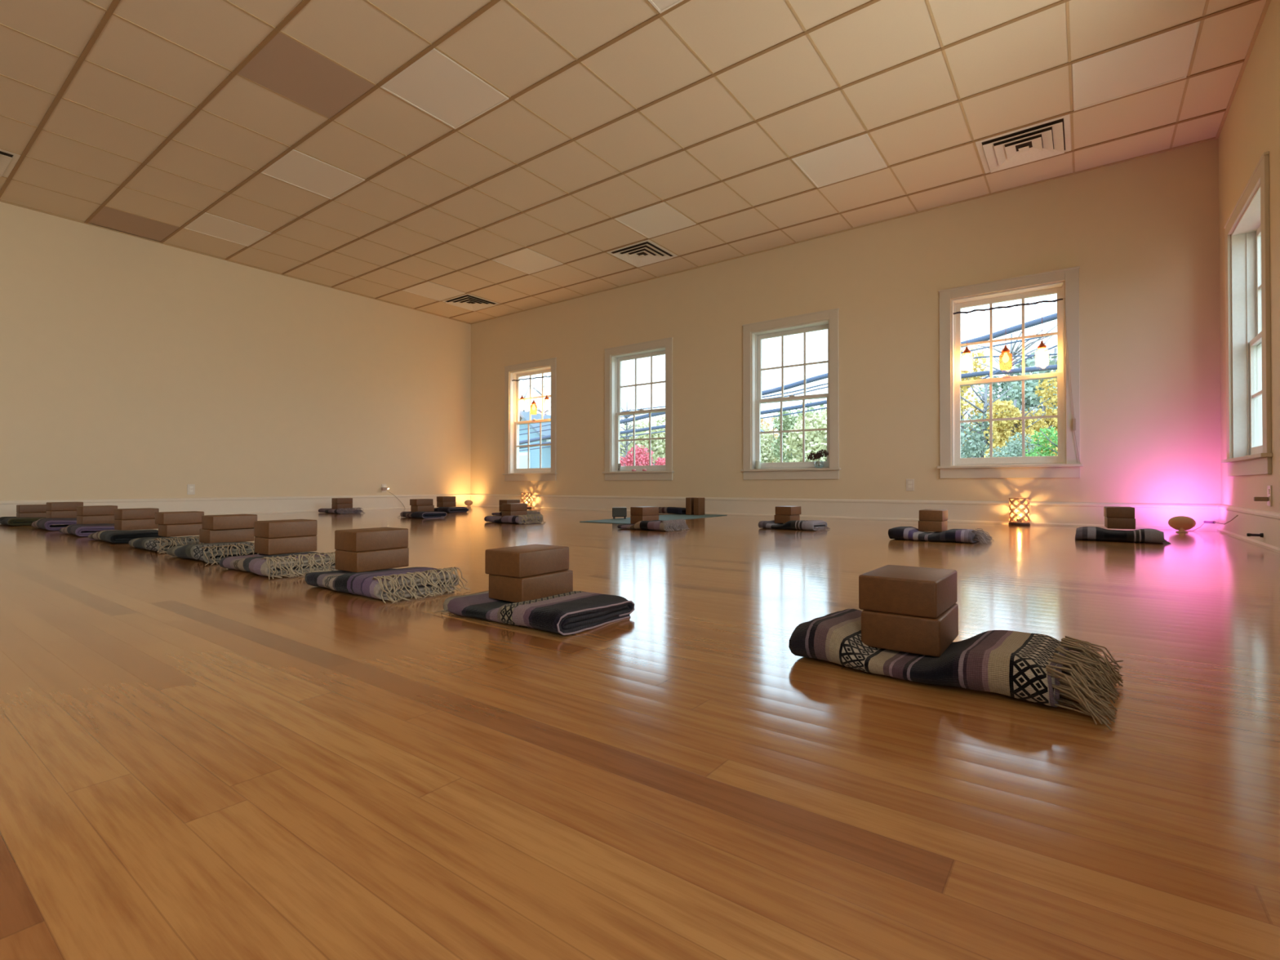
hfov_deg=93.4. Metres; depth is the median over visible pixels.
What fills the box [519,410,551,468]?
house
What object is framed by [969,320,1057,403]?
tree
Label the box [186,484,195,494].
wall outlet
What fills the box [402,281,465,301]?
tile
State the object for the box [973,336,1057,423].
tree
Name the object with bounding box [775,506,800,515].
block
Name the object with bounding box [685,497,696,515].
block
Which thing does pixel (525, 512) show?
block
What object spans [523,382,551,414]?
tree
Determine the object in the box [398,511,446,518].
folded blanket
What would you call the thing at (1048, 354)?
overhead cable
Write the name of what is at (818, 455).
dried flowers
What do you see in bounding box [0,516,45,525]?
folded blanket
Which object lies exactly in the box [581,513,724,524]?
yoga mat
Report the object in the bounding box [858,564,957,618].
block
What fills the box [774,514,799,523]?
block
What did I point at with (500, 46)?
ceiling
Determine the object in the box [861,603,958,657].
block
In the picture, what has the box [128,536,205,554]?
folded blanket
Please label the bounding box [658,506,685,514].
folded blanket
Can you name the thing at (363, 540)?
block
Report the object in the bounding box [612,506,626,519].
speaker
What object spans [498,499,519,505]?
block
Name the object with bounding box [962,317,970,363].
light
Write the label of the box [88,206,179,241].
tile
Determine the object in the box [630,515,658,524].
block
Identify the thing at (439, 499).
block
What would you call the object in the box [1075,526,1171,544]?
folded blanket
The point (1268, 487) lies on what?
wall outlet
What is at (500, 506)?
block
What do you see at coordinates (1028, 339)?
overhead cable
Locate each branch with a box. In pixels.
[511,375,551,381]
[953,298,1062,314]
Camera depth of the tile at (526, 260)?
7.06 m
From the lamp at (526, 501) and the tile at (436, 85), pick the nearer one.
the tile at (436, 85)
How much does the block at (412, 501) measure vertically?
0.067 m
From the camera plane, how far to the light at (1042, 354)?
5.21 m
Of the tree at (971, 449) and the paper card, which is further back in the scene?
the tree at (971, 449)
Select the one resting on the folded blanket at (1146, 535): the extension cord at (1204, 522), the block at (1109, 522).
the block at (1109, 522)
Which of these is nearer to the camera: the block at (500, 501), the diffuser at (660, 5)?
the diffuser at (660, 5)
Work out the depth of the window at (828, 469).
6.61 m
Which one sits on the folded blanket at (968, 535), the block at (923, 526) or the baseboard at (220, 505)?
the block at (923, 526)
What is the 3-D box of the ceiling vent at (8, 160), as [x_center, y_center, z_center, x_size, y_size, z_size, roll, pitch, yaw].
[-5.325,-2.566,4.725,0.586,0.029,0.586,0,-1,37]
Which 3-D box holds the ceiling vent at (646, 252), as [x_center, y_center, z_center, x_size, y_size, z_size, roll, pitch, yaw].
[0.026,-2.549,6.832,0.586,0.029,0.586,0,-1,37]
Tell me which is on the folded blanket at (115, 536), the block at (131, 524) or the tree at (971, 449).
the block at (131, 524)
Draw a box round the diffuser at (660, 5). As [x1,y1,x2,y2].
[651,0,679,10]
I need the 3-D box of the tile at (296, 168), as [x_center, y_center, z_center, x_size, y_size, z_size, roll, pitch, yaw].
[-2.767,-2.574,5.107,0.586,0.007,0.586,0,-1,37]
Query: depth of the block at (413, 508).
6.40 m
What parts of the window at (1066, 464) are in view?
sash, sash, sill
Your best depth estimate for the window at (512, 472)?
9.11 m
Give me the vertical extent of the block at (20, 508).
0.067 m
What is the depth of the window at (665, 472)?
7.88 m
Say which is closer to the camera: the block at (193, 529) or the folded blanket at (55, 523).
the block at (193, 529)
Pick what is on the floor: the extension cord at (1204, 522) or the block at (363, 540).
the extension cord at (1204, 522)
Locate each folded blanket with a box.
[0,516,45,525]
[31,517,76,530]
[58,523,114,536]
[88,528,164,543]
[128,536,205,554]
[166,542,258,565]
[218,551,340,579]
[305,566,471,604]
[318,507,364,513]
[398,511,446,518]
[433,590,634,635]
[434,506,468,512]
[484,514,545,524]
[491,510,540,515]
[617,519,688,531]
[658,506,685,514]
[758,520,830,530]
[788,608,1123,730]
[888,526,993,543]
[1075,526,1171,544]
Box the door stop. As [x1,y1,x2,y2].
[1246,533,1263,537]
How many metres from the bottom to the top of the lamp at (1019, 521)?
0.235 m
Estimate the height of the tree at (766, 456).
5.770 m
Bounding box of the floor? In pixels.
[0,506,1279,959]
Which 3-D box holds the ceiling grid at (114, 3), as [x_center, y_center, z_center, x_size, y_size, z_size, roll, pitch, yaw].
[-2.171,-2.591,3.149,8.841,0.006,9.167,0,-1,37]
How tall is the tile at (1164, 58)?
0.007 m
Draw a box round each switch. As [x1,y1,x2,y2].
[1072,417,1075,430]
[1203,520,1215,523]
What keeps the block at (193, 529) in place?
on the folded blanket at (161, 544)
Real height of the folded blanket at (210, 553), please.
0.081 m
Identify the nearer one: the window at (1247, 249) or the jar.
the window at (1247, 249)
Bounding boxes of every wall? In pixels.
[0,201,471,500]
[470,138,1221,504]
[1218,0,1279,512]
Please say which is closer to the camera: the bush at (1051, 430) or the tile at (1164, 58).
the tile at (1164, 58)
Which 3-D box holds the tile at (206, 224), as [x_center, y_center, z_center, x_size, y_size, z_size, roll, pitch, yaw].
[-4.237,-2.565,6.195,0.586,0.007,0.586,0,-1,37]
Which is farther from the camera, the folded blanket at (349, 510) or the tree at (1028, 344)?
the tree at (1028, 344)
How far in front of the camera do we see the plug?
3.33 m
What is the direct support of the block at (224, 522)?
on the block at (244, 535)
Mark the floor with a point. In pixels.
(198, 761)
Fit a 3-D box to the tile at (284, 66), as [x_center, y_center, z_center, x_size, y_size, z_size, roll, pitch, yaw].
[-2.150,-2.586,3.892,0.594,0.003,0.586,0,-1,37]
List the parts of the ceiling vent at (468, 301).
frame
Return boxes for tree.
[520,386,529,412]
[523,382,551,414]
[619,401,646,460]
[619,414,665,465]
[619,421,664,460]
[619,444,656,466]
[651,457,665,465]
[760,414,787,462]
[760,423,793,462]
[770,400,826,462]
[782,404,826,462]
[960,345,1013,453]
[960,371,1027,457]
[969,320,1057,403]
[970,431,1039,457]
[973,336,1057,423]
[978,396,1057,457]
[1021,369,1057,454]
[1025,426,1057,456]
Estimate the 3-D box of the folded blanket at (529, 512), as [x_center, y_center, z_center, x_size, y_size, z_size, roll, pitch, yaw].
[-1.385,0.367,6.775,0.539,0.066,0.310,0,-1,37]
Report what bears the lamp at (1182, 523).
on the floor
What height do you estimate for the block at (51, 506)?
0.067 m
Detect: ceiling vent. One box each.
[0,148,21,177]
[442,293,499,311]
[607,239,678,266]
[975,114,1071,173]
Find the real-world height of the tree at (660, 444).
7.793 m
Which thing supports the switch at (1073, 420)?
attached to the lamp cord at (1073, 420)
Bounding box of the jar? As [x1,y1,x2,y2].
[999,351,1012,370]
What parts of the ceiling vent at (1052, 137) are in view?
plate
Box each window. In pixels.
[502,357,557,480]
[602,337,674,480]
[740,307,840,479]
[937,266,1083,478]
[1221,151,1272,476]
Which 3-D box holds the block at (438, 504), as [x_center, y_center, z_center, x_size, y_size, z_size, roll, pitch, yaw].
[-2.499,0.314,7.779,0.138,0.067,0.195,0,-1,37]
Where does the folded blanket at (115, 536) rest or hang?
on the floor
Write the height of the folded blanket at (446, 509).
0.070 m
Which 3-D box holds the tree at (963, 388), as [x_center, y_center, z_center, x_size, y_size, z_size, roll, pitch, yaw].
[15.666,-2.474,29.649,4.154,7.732,4.884,0,0,-1]
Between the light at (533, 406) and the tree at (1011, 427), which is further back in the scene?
the tree at (1011, 427)
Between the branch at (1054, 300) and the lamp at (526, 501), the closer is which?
the branch at (1054, 300)
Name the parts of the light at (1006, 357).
lid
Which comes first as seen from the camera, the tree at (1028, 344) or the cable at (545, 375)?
the cable at (545, 375)
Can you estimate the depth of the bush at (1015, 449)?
16.12 m
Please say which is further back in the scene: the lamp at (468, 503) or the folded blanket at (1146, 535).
the lamp at (468, 503)
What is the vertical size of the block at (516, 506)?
0.067 m
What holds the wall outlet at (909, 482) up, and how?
attached to the wall at (1142, 233)
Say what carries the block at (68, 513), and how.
on the folded blanket at (55, 523)
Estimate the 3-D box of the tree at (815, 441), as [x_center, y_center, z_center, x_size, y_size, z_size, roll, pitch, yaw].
[8.829,-1.223,28.396,4.197,5.210,4.261,0,-1,23]
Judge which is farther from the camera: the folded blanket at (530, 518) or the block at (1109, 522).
the folded blanket at (530, 518)
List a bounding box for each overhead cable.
[519,312,1057,444]
[519,334,1054,435]
[519,344,1057,451]
[519,353,1057,430]
[519,364,1057,448]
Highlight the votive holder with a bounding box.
[755,460,760,469]
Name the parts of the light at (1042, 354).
lid, cord, bulb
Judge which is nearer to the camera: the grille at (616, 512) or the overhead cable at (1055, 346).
the grille at (616, 512)
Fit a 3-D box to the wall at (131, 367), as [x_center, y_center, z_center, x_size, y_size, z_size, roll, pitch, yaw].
[-5.982,-1.092,5.588,0.200,2.965,10.600,0,-1,37]
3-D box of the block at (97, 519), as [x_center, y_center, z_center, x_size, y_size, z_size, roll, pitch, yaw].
[-3.936,0.289,4.372,0.138,0.067,0.195,0,-1,34]
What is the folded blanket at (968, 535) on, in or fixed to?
on the floor
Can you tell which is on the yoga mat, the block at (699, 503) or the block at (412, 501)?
the block at (699, 503)
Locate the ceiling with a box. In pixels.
[0,0,1266,323]
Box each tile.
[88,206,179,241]
[183,212,271,246]
[237,31,374,118]
[260,149,364,199]
[380,48,508,129]
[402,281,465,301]
[491,248,563,274]
[614,202,696,238]
[648,0,683,13]
[791,133,887,187]
[1071,21,1199,111]
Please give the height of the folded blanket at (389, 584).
0.077 m
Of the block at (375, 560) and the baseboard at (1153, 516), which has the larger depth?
the baseboard at (1153, 516)
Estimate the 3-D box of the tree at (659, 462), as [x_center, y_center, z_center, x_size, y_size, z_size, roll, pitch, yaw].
[0.652,0.069,25.882,1.782,2.588,1.618,0,0,-11]
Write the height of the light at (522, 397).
0.451 m
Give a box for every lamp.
[464,499,472,506]
[520,492,531,508]
[1008,497,1030,525]
[1168,515,1195,533]
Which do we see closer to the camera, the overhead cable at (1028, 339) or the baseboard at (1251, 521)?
the baseboard at (1251, 521)
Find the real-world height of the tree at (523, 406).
13.601 m
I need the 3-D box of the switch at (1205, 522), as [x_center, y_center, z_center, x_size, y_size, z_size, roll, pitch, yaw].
[4.171,0.309,4.414,0.018,0.023,0.135,0,-1,21]
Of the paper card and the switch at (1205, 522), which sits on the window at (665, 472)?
the paper card
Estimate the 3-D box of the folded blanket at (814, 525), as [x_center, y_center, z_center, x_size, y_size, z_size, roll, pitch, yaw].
[1.213,0.347,4.734,0.491,0.072,0.304,0,-1,37]
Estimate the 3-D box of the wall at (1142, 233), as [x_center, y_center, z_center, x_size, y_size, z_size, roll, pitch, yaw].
[0.861,-1.078,7.235,9.241,2.965,0.190,0,-1,37]
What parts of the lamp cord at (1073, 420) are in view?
cord, cord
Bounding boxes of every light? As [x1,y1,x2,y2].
[520,395,524,405]
[530,400,537,414]
[544,395,549,405]
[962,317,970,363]
[999,307,1012,370]
[1037,313,1046,359]
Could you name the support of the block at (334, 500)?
on the block at (334, 506)
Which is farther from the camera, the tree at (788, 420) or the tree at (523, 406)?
the tree at (523, 406)
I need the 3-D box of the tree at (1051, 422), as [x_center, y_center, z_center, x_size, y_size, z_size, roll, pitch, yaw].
[13.126,-1.111,19.591,2.856,4.842,2.572,0,0,0]
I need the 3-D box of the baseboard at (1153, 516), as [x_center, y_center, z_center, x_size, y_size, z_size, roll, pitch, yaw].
[0.797,0.303,7.136,8.841,0.200,0.028,0,-1,37]
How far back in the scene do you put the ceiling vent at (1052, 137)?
4.63 m
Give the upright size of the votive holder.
0.100 m
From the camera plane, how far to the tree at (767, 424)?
52.61 m
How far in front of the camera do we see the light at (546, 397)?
8.79 m
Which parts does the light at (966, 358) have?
lid, bulb, cord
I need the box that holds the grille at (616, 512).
[613,508,626,516]
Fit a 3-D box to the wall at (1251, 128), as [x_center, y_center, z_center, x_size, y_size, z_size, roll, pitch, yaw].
[1.282,-1.136,0.213,0.190,2.965,10.600,0,-1,37]
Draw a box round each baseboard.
[0,493,470,517]
[470,493,1219,531]
[1217,504,1279,552]
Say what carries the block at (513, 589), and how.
on the folded blanket at (572, 612)
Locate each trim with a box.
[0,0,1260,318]
[0,0,1271,324]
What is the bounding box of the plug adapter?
[381,487,404,507]
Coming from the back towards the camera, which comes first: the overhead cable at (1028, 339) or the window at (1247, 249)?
the overhead cable at (1028, 339)
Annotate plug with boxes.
[1253,497,1268,501]
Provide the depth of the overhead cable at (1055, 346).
14.92 m
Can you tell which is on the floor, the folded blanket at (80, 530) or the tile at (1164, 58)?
the folded blanket at (80, 530)
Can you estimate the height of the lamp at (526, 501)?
0.235 m
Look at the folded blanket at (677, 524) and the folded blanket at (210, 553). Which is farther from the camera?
the folded blanket at (677, 524)
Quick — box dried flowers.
[807,448,828,467]
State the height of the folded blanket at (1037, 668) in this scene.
0.077 m
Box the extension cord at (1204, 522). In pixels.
[1185,515,1238,531]
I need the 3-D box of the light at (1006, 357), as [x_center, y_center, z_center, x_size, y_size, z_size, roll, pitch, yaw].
[3.264,-1.262,5.383,0.098,0.556,0.098,0,-1,37]
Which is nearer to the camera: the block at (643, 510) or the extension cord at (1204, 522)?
the extension cord at (1204, 522)
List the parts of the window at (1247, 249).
sill, sash, sash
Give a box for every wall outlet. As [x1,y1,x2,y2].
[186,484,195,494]
[382,484,386,492]
[906,479,914,490]
[1266,485,1271,506]
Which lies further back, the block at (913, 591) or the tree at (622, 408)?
the tree at (622, 408)
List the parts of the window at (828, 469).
sill, sash, sash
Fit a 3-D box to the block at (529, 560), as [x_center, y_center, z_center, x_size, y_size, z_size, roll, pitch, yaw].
[-0.314,0.224,1.693,0.138,0.067,0.195,0,-1,35]
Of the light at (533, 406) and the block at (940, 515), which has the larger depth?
the light at (533, 406)
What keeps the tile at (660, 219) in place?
in the ceiling
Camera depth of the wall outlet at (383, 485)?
8.57 m
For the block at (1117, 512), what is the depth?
3.77 m
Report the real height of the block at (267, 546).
0.067 m
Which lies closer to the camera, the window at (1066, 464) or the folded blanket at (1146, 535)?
the folded blanket at (1146, 535)
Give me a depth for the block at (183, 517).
3.41 m
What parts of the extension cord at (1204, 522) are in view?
cord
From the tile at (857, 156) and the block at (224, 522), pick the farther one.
the tile at (857, 156)
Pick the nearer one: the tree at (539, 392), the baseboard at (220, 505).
the baseboard at (220, 505)
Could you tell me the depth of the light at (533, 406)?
8.93 m
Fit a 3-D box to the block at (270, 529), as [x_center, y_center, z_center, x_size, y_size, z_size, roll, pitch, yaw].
[-1.513,0.207,2.578,0.138,0.067,0.195,0,-1,36]
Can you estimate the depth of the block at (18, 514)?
5.32 m
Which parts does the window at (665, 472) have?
sill, sash, sash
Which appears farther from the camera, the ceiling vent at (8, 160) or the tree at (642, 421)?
the tree at (642, 421)
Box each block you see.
[16,504,46,512]
[16,511,46,517]
[45,510,77,518]
[46,502,83,511]
[76,505,117,515]
[76,515,114,524]
[114,507,159,519]
[114,518,158,529]
[155,511,204,524]
[158,523,202,537]
[199,528,254,543]
[201,514,257,529]
[254,519,317,538]
[254,535,316,555]
[331,497,352,503]
[331,503,352,509]
[334,527,408,551]
[334,547,408,572]
[409,498,433,505]
[410,505,434,511]
[436,496,455,502]
[436,501,455,506]
[484,543,568,577]
[488,569,573,602]
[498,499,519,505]
[498,505,502,511]
[502,502,527,511]
[502,510,527,516]
[630,506,658,515]
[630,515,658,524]
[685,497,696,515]
[693,497,704,515]
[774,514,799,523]
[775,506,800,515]
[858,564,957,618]
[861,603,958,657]
[918,520,947,532]
[919,509,947,521]
[1103,506,1134,518]
[1104,516,1135,528]
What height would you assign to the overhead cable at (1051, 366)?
2.020 m
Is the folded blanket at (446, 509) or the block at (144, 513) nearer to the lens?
the block at (144, 513)
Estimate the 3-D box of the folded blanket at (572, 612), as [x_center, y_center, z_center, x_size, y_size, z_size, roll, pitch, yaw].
[-0.280,0.329,1.602,0.464,0.059,0.306,0,-1,35]
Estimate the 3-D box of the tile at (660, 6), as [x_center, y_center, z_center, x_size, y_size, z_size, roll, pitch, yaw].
[0.173,-2.592,2.932,0.586,0.007,0.586,0,-1,37]
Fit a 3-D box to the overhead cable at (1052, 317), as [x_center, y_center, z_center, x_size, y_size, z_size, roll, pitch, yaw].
[-0.689,-2.283,18.849,36.424,4.779,0.118,0,-1,37]
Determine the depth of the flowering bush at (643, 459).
22.19 m
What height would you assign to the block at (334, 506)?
0.067 m
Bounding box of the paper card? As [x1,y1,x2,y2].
[617,463,621,471]
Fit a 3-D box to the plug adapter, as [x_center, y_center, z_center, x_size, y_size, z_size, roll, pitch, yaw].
[-3.540,0.260,8.655,0.046,0.308,0.353,0,-1,37]
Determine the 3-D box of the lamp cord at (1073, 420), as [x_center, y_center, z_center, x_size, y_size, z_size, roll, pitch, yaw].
[3.608,-0.834,5.056,0.038,1.422,0.133,0,-1,-32]
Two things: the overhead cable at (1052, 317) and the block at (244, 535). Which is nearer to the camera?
the block at (244, 535)
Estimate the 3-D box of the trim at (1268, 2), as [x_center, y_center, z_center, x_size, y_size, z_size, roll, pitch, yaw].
[-2.348,-2.591,2.911,8.841,0.009,10.600,0,-1,37]
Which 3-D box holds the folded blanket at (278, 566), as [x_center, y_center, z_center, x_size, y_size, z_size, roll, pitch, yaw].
[-1.433,0.324,2.442,0.484,0.080,0.325,0,-1,37]
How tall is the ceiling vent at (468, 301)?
0.029 m
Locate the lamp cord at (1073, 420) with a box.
[1062,297,1079,462]
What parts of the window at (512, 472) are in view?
sill, sash, sash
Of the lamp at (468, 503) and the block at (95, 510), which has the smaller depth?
the block at (95, 510)
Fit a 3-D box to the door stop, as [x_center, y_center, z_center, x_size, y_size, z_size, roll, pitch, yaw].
[3.474,0.311,3.405,0.066,0.026,0.026,0,-1,37]

